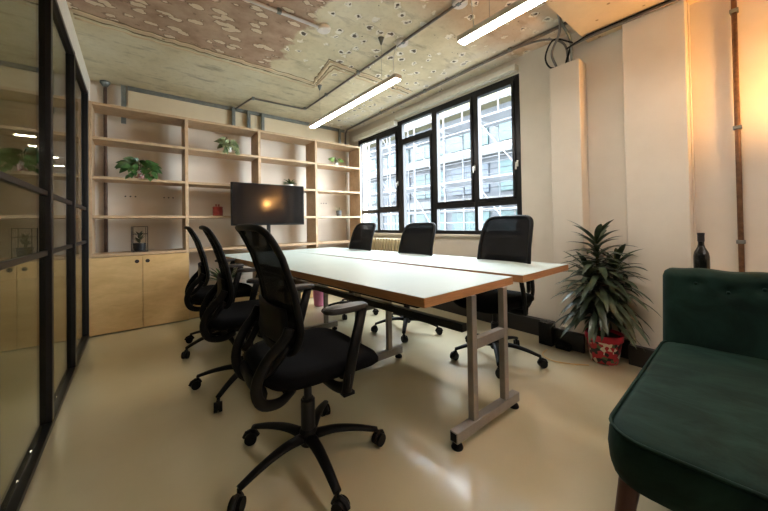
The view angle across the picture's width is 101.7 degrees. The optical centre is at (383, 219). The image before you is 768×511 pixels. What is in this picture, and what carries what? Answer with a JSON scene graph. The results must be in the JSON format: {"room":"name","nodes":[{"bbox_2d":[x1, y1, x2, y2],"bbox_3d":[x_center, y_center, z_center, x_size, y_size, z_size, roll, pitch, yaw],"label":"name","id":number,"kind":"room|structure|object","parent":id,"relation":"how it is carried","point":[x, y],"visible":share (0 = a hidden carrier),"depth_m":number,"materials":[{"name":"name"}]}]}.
{"room":"office meeting room","nodes":[
{"label":"office meeting room","id":0,"kind":"room"},
{"bbox_2d":[0,152,54,280],"bbox_3d":[-7.708,-0.071,6.741,2.780,2.660,0.150,0,-1,-39],"label":"wall","id":1,"kind":"structure","parent":0,"point":[18,207],"depth_m":6.62,"materials":[{"name":"clear glass"}]},
{"bbox_2d":[0,0,89,510],"bbox_3d":[-0.453,-0.274,-0.100,0.150,2.658,8.799,0,-1,-39],"label":"wall","id":2,"kind":"structure","parent":0,"point":[62,142],"depth_m":1.90,"materials":[{"name":"black metal"}]},
{"bbox_2d":[90,80,349,288],"bbox_3d":[-1.877,-0.194,4.491,3.520,2.660,0.150,0,-1,-39],"label":"wall","id":3,"kind":"structure","parent":0,"point":[149,200],"depth_m":3.96,"materials":[{"name":"paint"}]},
{"bbox_2d":[100,80,110,251],"bbox_3d":[-3.040,-0.583,3.413,0.090,1.868,0.090,0,-1,-39],"label":"pipe","id":4,"kind":"object","parent":3,"relation":"attached to","point":[104,83],"visible":0.9,"depth_m":3.42,"materials":[{"name":"grey metal"}]},
{"bbox_2d":[127,86,343,132],"bbox_3d":[-1.794,-1.503,4.433,2.850,0.042,0.024,0,-1,-39],"label":"trim","id":5,"kind":"structure","parent":3,"relation":"attached to","point":[129,88],"depth_m":4.09,"materials":[{"name":"brown wood"}]},
{"bbox_2d":[128,90,343,150],"bbox_3d":[-1.810,-1.331,4.454,2.850,0.330,0.034,0,-1,-39],"label":"trim","id":6,"kind":"structure","parent":3,"relation":"attached to","point":[136,100],"depth_m":4.13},
{"bbox_2d":[345,132,349,247],"bbox_3d":[-0.615,-0.195,5.346,0.060,2.600,0.058,0,-1,-39],"label":"pipe","id":7,"kind":"object","parent":3,"relation":"attached to","point":[347,133],"visible":0.5,"depth_m":5.33,"materials":[{"name":"grey metal"}]},
{"bbox_2d":[0,0,575,154],"bbox_3d":[-1.853,-1.606,2.272,6.360,0.132,14.200,0,-1,-39],"label":"ceiling","id":8,"kind":"structure","parent":0,"point":[242,29],"depth_m":2.88,"materials":[{"name":"beige concrete"}]},
{"bbox_2d":[121,85,125,123],"bbox_3d":[-2.911,-1.294,3.494,0.044,0.428,0.036,0,-1,-39],"label":"stud","id":9,"kind":"object","parent":8,"relation":"attached to","point":[123,88],"visible":0.82,"depth_m":3.50,"materials":[{"name":"grey metal"}]},
{"bbox_2d":[232,107,234,124],"bbox_3d":[-2.021,-1.341,4.206,0.044,0.346,0.036,0,-1,-39],"label":"stud","id":10,"kind":"object","parent":8,"relation":"attached to","point":[233,109],"visible":0.64,"depth_m":4.21,"materials":[{"name":"grey metal"}]},
{"bbox_2d":[247,110,250,127],"bbox_3d":[-1.869,-1.342,4.328,0.044,0.346,0.036,0,-1,-39],"label":"stud","id":11,"kind":"object","parent":8,"relation":"attached to","point":[248,112],"visible":0.64,"depth_m":4.33,"materials":[{"name":"grey metal"}]},
{"bbox_2d":[261,113,264,130],"bbox_3d":[-1.721,-1.343,4.447,0.044,0.346,0.036,0,-1,-39],"label":"stud","id":12,"kind":"object","parent":8,"relation":"attached to","point":[262,115],"visible":0.64,"depth_m":4.45,"materials":[{"name":"grey metal"}]},
{"bbox_2d":[245,0,317,28],"bbox_3d":[-1.124,-1.549,2.058,1.491,0.033,0.033,0,-1,-38],"label":"conduit","id":13,"kind":"object","parent":8,"relation":"attached to","point":[278,10],"visible":1,"depth_m":2.32,"materials":[{"name":"grey metal"}]},
{"bbox_2d":[316,23,330,33],"bbox_3d":[-0.494,-1.556,2.551,0.116,0.029,0.116,0,-1,-39],"label":"ceiling rose","id":14,"kind":"object","parent":8,"relation":"attached to","point":[323,28],"visible":0.96,"depth_m":2.53,"materials":[{"name":"white plastic"}]},
{"bbox_2d":[338,129,340,143],"bbox_3d":[-0.737,-1.349,5.233,0.044,0.346,0.036,0,-1,-39],"label":"stud","id":15,"kind":"object","parent":8,"relation":"attached to","point":[339,130],"visible":0.64,"depth_m":5.23,"materials":[{"name":"grey metal"}]},
{"bbox_2d":[235,0,464,109],"bbox_3d":[-0.403,-1.546,3.318,3.653,0.033,0.680,-2,-1,39],"label":"conduit","id":16,"kind":"object","parent":8,"relation":"attached to","point":[358,72],"visible":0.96,"depth_m":3.13,"materials":[{"name":"grey metal"}]},
{"bbox_2d":[309,36,401,127],"bbox_3d":[-0.337,-1.345,3.191,0.181,0.440,1.590,0,-1,-39],"label":"pendant lamp","id":17,"kind":"object","parent":8,"relation":"hanging from","point":[395,77],"visible":1,"depth_m":2.90,"materials":[{"name":"white plastic"}]},
{"bbox_2d":[310,78,399,127],"bbox_3d":[-0.377,-1.128,3.152,0.056,0.008,1.570,0,-1,-39],"label":"diffuser","id":18,"kind":"object","parent":17,"relation":"attached to","point":[388,82],"depth_m":2.98,"materials":[{"name":"white plastic"}]},
{"bbox_2d":[395,38,408,47],"bbox_3d":[0.159,-1.564,2.766,0.116,0.029,0.116,0,-1,-39],"label":"ceiling rose","id":19,"kind":"object","parent":8,"relation":"attached to","point":[398,41],"visible":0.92,"depth_m":2.74,"materials":[{"name":"white plastic"}]},
{"bbox_2d":[345,22,567,143],"bbox_3d":[0.412,-1.399,3.882,0.042,0.340,3.575,0,-1,-37],"label":"conduit","id":20,"kind":"object","parent":8,"relation":"attached to","point":[510,49],"visible":0.95,"depth_m":3.24,"materials":[{"name":"grey metal"}]},
{"bbox_2d":[452,0,467,9],"bbox_3d":[0.552,-1.576,2.274,0.116,0.029,0.116,0,-1,-39],"label":"ceiling rose","id":21,"kind":"object","parent":8,"relation":"attached to","point":[463,4],"visible":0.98,"depth_m":2.27,"materials":[{"name":"white plastic"}]},
{"bbox_2d":[457,0,544,44],"bbox_3d":[1.046,-1.389,1.461,0.181,0.440,1.620,0,-1,-39],"label":"pendant lamp","id":22,"kind":"object","parent":8,"relation":"hanging from","point":[518,7],"visible":1,"depth_m":1.83,"materials":[{"name":"white plastic"}]},
{"bbox_2d":[499,38,569,61],"bbox_3d":[1.315,-1.446,2.776,0.571,0.282,0.075,-1,-1,36],"label":"cable","id":23,"kind":"object","parent":8,"relation":"hanging from","point":[548,39],"visible":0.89,"depth_m":2.67,"materials":[{"name":"black rubber"}]},
{"bbox_2d":[551,16,560,66],"bbox_3d":[1.399,-1.454,2.529,0.062,0.295,0.409,-1,-1,22],"label":"cable","id":24,"kind":"object","parent":8,"relation":"attached to","point":[559,18],"visible":0.82,"depth_m":2.60,"materials":[{"name":"black rubber"}]},
{"bbox_2d":[557,14,572,60],"bbox_3d":[1.420,-1.452,2.468,0.048,0.284,0.427,-2,-1,43],"label":"cable","id":25,"kind":"object","parent":8,"relation":"hanging from","point":[562,23],"visible":0.71,"depth_m":2.54,"materials":[{"name":"black rubber"}]},
{"bbox_2d":[544,0,700,42],"bbox_3d":[0.818,-1.542,1.167,3.250,0.134,1.140,0,-1,-39],"label":"ceiling beam","id":26,"kind":"structure","parent":8,"relation":"attached to","point":[585,17],"depth_m":2.21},
{"bbox_2d":[566,0,679,49],"bbox_3d":[1.879,-1.446,2.149,0.048,0.057,1.152,0,-1,-39],"label":"conduit","id":27,"kind":"object","parent":26,"relation":"attached to","point":[667,2],"visible":1,"depth_m":2.28,"materials":[{"name":"black plastic"}]},
{"bbox_2d":[565,48,569,62],"bbox_3d":[1.542,-1.379,2.613,0.022,0.138,0.083,-1,-1,-12],"label":"cable","id":28,"kind":"object","parent":27,"relation":"hanging from","point":[568,53],"visible":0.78,"depth_m":2.61,"materials":[{"name":"black plastic"}]},
{"bbox_2d":[0,278,671,510],"bbox_3d":[-1.808,1.157,2.239,6.360,0.100,14.200,0,-1,-39],"label":"floor","id":29,"kind":"structure","parent":0,"point":[129,432],"depth_m":1.62,"materials":[{"name":"plastic"}]},
{"bbox_2d":[181,226,261,358],"bbox_3d":[-1.427,0.578,2.775,0.658,1.058,0.692,-2,-1,43],"label":"office chair","id":30,"kind":"object","parent":29,"relation":"on","point":[196,296],"visible":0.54,"depth_m":2.59,"materials":[{"name":"black plastic"}]},
{"bbox_2d":[88,100,361,336],"bbox_3d":[-1.703,-0.022,4.147,3.222,2.298,0.336,0,-1,-39],"label":"shelving unit","id":31,"kind":"object","parent":29,"relation":"on","point":[128,290],"visible":0.77,"depth_m":3.42,"materials":[{"name":"brown wood"}]},
{"bbox_2d":[114,156,161,181],"bbox_3d":[-2.624,-0.537,3.355,0.409,0.274,0.284,0,-1,-39],"label":"pothos","id":32,"kind":"object","parent":31,"relation":"on","point":[129,163],"visible":0.99,"depth_m":3.31,"materials":[{"name":"plant"}]},
{"bbox_2d":[134,170,143,178],"bbox_3d":[-2.634,-0.485,3.362,0.094,0.098,0.094,0,-1,-39],"label":"pot","id":33,"kind":"object","parent":31,"relation":"on","point":[139,175],"depth_m":3.33,"materials":[{"name":"pink ceramic"}]},
{"bbox_2d":[131,226,147,251],"bbox_3d":[-2.629,0.204,3.361,0.130,0.270,0.130,-2,-1,44],"label":"terrarium","id":34,"kind":"object","parent":31,"relation":"on","point":[135,247],"visible":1,"depth_m":3.34,"materials":[{"name":"black metal"}]},
{"bbox_2d":[133,243,145,250],"bbox_3d":[-2.627,0.290,3.360,0.112,0.085,0.112,-2,-1,44],"label":"planter","id":35,"kind":"object","parent":34,"relation":"on","point":[136,246],"depth_m":3.32,"materials":[{"name":"black ceramic"}]},
{"bbox_2d":[212,204,222,215],"bbox_3d":[-2.032,-0.121,3.821,0.116,0.143,0.116,0,-1,-39],"label":"jar","id":36,"kind":"object","parent":31,"relation":"on","point":[217,210],"visible":0.99,"depth_m":3.78,"materials":[{"name":"glass"}]},
{"bbox_2d":[209,267,243,280],"bbox_3d":[-1.968,0.745,3.826,0.594,0.386,0.398,0,-1,-39],"label":"potted fern","id":37,"kind":"object","parent":31,"relation":"on","point":[215,274],"visible":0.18,"depth_m":3.85,"materials":[{"name":"green plant"}]},
{"bbox_2d":[214,137,239,154],"bbox_3d":[-1.931,-0.909,3.852,0.285,0.250,0.224,0,-1,-39],"label":"pothos","id":38,"kind":"object","parent":31,"relation":"on","point":[228,145],"visible":0.99,"depth_m":3.84,"materials":[{"name":"green plant"}]},
{"bbox_2d":[282,179,297,185],"bbox_3d":[-1.317,-0.509,4.359,0.230,0.127,0.215,0,-1,-39],"label":"potted fern","id":39,"kind":"object","parent":31,"relation":"on","point":[290,183],"visible":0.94,"depth_m":4.33,"materials":[{"name":"green plant"}]},
{"bbox_2d":[328,157,343,164],"bbox_3d":[-0.743,-0.916,4.855,0.271,0.156,0.138,0,-1,-39],"label":"potted plant","id":40,"kind":"object","parent":31,"relation":"on","point":[331,159],"visible":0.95,"depth_m":4.84,"materials":[{"name":"green plant"}]},
{"bbox_2d":[336,207,342,215],"bbox_3d":[-0.696,-0.140,4.875,0.236,0.162,0.188,0,-1,-39],"label":"potted plant","id":41,"kind":"object","parent":31,"relation":"on","point":[338,213],"visible":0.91,"depth_m":4.85,"materials":[{"name":"ceramic"}]},
{"bbox_2d":[188,225,283,412],"bbox_3d":[-0.929,0.562,2.126,0.699,1.058,0.668,-1,-1,-31],"label":"office chair","id":42,"kind":"object","parent":29,"relation":"on","point":[221,314],"visible":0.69,"depth_m":1.88,"materials":[{"name":"black plastic"}]},
{"bbox_2d":[230,182,303,232],"bbox_3d":[-1.469,0.334,3.994,0.910,1.573,0.185,0,-1,-39],"label":"television","id":43,"kind":"object","parent":29,"relation":"on","point":[251,203],"visible":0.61,"depth_m":3.92,"materials":[{"name":"black plastic"}]},
{"bbox_2d":[227,224,385,510],"bbox_3d":[-0.329,0.543,1.381,0.704,1.058,0.672,0,-1,-37],"label":"office chair","id":44,"kind":"object","parent":29,"relation":"on","point":[289,358],"visible":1,"depth_m":1.24,"materials":[{"name":"black plastic"}]},
{"bbox_2d":[313,290,322,305],"bbox_3d":[-0.836,1.005,4.096,0.210,0.216,0.210,0,-1,-39],"label":"waste bin","id":45,"kind":"object","parent":29,"relation":"on","point":[317,295],"visible":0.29,"depth_m":4.01,"materials":[{"name":"pink plastic"}]},
{"bbox_2d":[321,223,378,319],"bbox_3d":[-0.393,0.568,3.789,0.677,1.067,0.684,0,-1,-39],"label":"office chair","id":46,"kind":"object","parent":29,"relation":"on","point":[363,233],"visible":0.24,"depth_m":3.88,"materials":[{"name":"black plastic"}]},
{"bbox_2d":[371,238,400,251],"bbox_3d":[-0.008,0.685,4.563,0.092,0.839,0.968,0,-1,-39],"label":"radiator","id":47,"kind":"object","parent":29,"relation":"on","point":[383,244],"visible":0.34,"depth_m":4.48,"materials":[{"name":"beige metal"}]},
{"bbox_2d":[225,247,567,451],"bbox_3d":[-0.251,0.722,2.883,1.512,0.734,3.072,0,-1,-43],"label":"meeting table","id":48,"kind":"object","parent":29,"relation":"on","point":[412,280],"visible":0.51,"depth_m":1.84,"materials":[{"name":"laminate"}]},
{"bbox_2d":[236,263,420,307],"bbox_3d":[-0.727,0.421,2.450,0.050,0.038,2.660,0,-1,-43],"label":"cable tray","id":49,"kind":"object","parent":48,"relation":"on","point":[366,293],"depth_m":1.71,"materials":[{"name":"black metal"}]},
{"bbox_2d":[371,222,442,342],"bbox_3d":[0.228,0.555,3.115,0.670,1.057,0.688,0,-1,-42],"label":"office chair","id":50,"kind":"object","parent":29,"relation":"on","point":[416,238],"visible":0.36,"depth_m":3.18,"materials":[{"name":"black plastic"}]},
{"bbox_2d":[450,215,547,378],"bbox_3d":[0.873,0.514,2.445,0.662,1.102,0.691,0,-1,-39],"label":"office chair","id":51,"kind":"object","parent":29,"relation":"on","point":[507,237],"visible":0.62,"depth_m":2.42,"materials":[{"name":"black plastic"}]},
{"bbox_2d":[538,321,553,346],"bbox_3d":[1.378,0.965,2.659,0.052,0.189,0.110,0,-1,-39],"label":"cable box","id":52,"kind":"object","parent":29,"relation":"on","point":[546,330],"visible":0.99,"depth_m":2.63,"materials":[{"name":"black plastic"}]},
{"bbox_2d":[542,349,588,365],"bbox_3d":[1.333,1.051,2.364,0.162,0.009,0.334,-1,-1,-28],"label":"cable","id":53,"kind":"object","parent":29,"relation":"on","point":[546,349],"visible":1,"depth_m":2.30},
{"bbox_2d":[551,219,658,365],"bbox_3d":[1.573,0.522,2.305,0.531,1.061,0.548,-1,-1,-17],"label":"dracaena","id":54,"kind":"object","parent":29,"relation":"on","point":[605,343],"visible":1,"depth_m":2.26,"materials":[{"name":"plant"}]},
{"bbox_2d":[584,327,623,365],"bbox_3d":[1.643,0.945,2.333,0.244,0.214,0.244,0,-1,-39],"label":"pot","id":55,"kind":"object","parent":54,"relation":"attached to","point":[607,352],"depth_m":2.25,"materials":[{"name":"red ceramic"}]},
{"bbox_2d":[608,268,767,510],"bbox_3d":[1.690,0.638,0.690,1.241,0.793,1.758,0,-1,-41],"label":"sofa","id":56,"kind":"object","parent":29,"relation":"on","point":[689,432],"visible":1,"depth_m":1.05,"materials":[{"name":"green fabric"}]},
{"bbox_3d":[1.464,1.032,2.553,0.052,0.049,0.110,0,-1,-39],"label":"cable box","id":57,"kind":"object","parent":29,"relation":"on","visible":0},
{"bbox_2d":[557,345,566,349],"bbox_3d":[1.445,1.034,2.538,0.004,0.023,0.070,0,-1,-39],"label":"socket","id":58,"kind":"object","parent":57,"relation":"attached to","point":[563,347],"depth_m":2.53,"materials":[{"name":"plastic"}]},
{"bbox_3d":[2.058,0.716,1.883,0.240,0.644,0.240,0,-1,-39],"label":"side table","id":59,"kind":"object","parent":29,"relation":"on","visible":0},
{"bbox_2d":[693,233,709,268],"bbox_3d":[1.967,0.237,1.937,0.074,0.316,0.074,0,-1,-39],"label":"bottle","id":60,"kind":"object","parent":59,"relation":"on","point":[701,257],"visible":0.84,"depth_m":1.92,"materials":[{"name":"black glass"}]},
{"bbox_2d":[350,0,767,338],"bbox_3d":[2.256,-0.292,2.067,0.210,2.660,8.800,0,-1,-39],"label":"wall","id":61,"kind":"structure","parent":0,"point":[714,198],"depth_m":2.14,"materials":[{"name":"paint"}]},
{"bbox_2d":[358,122,400,232],"bbox_3d":[-0.094,-0.597,4.833,0.115,1.585,1.038,0,-1,-39],"label":"window","id":62,"kind":"structure","parent":61,"relation":"in","point":[379,137],"depth_m":4.78,"materials":[{"name":"black metal"}]},
{"bbox_2d":[352,120,396,141],"bbox_3d":[-0.169,-1.361,4.849,0.077,0.085,1.070,0,-1,-39],"label":"roller blind","id":63,"kind":"object","parent":62,"relation":"attached to","point":[393,123],"visible":1,"depth_m":4.76,"materials":[{"name":"beige fabric"}]},
{"bbox_2d":[374,233,479,237],"bbox_3d":[0.465,0.194,4.115,0.034,0.028,2.825,0,-1,-39],"label":"window sill","id":64,"kind":"structure","parent":61,"relation":"attached to","point":[443,235],"depth_m":3.73,"materials":[{"name":"paint"}]},
{"bbox_2d":[399,74,521,234],"bbox_3d":[0.782,-0.625,3.737,0.115,1.585,1.765,0,-1,-39],"label":"window","id":65,"kind":"structure","parent":61,"relation":"in","point":[477,200],"depth_m":3.47,"materials":[{"name":"black metal"}]},
{"bbox_2d":[395,63,518,119],"bbox_3d":[0.732,-1.457,3.721,0.077,0.070,1.780,0,-1,-39],"label":"roller blind","id":66,"kind":"object","parent":65,"relation":"attached to","point":[513,68],"visible":1,"depth_m":3.49,"materials":[{"name":"beige fabric"}]},
{"bbox_2d":[432,301,654,367],"bbox_3d":[0.708,1.009,3.697,0.184,0.150,4.230,0,-1,-39],"label":"baseboard","id":67,"kind":"structure","parent":61,"relation":"attached to","point":[638,357],"depth_m":2.62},
{"bbox_2d":[544,38,572,68],"bbox_3d":[1.470,-1.407,2.639,0.204,0.204,0.134,-1,-1,22],"label":"cable","id":68,"kind":"object","parent":61,"relation":"attached to","point":[564,40],"visible":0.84,"depth_m":2.63,"materials":[{"name":"black plastic"}]},
{"bbox_2d":[549,58,591,351],"bbox_3d":[1.573,-0.124,2.635,0.149,2.360,0.233,0,-1,-39],"label":"wall pier","id":69,"kind":"structure","parent":61,"relation":"attached to","point":[568,96],"depth_m":2.58,"materials":[{"name":"paint"}]},
{"bbox_2d":[622,0,693,348],"bbox_3d":[1.939,-0.215,2.216,0.099,2.520,0.341,0,-1,-39],"label":"wall pier","id":70,"kind":"object","parent":61,"relation":"attached to","point":[659,202],"visible":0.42,"depth_m":2.18,"materials":[{"name":"paint"}]},
{"bbox_2d":[729,0,745,271],"bbox_3d":[2.236,-0.298,1.969,0.043,2.630,0.040,0,-1,-39],"label":"pipe","id":71,"kind":"object","parent":61,"relation":"attached to","point":[737,127],"visible":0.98,"depth_m":1.96,"materials":[{"name":"metal"}]},
{"label":"outside","id":72,"kind":"structure","parent":0,"visible":0},
{"bbox_3d":[10.783,7.234,21.243,36.700,0.200,60.000,0,-1,-39],"label":"street","id":73,"kind":"object","parent":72,"visible":0},
{"bbox_2d":[367,87,516,229],"bbox_3d":[4.755,0.981,12.996,6.350,12.300,14.400,0,-1,-39],"label":"office building","id":74,"kind":"structure","parent":73,"relation":"on","point":[424,201],"depth_m":11.41,"materials":[{"name":"white"}]},
{"bbox_2d":[367,89,516,229],"bbox_3d":[-1.703,1.304,14.356,0.982,11.900,18.200,0,-1,-39],"label":"scaffolding","id":75,"kind":"object","parent":73,"relation":"on","point":[498,117],"visible":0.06,"depth_m":9.40,"materials":[{"name":"white metal"}]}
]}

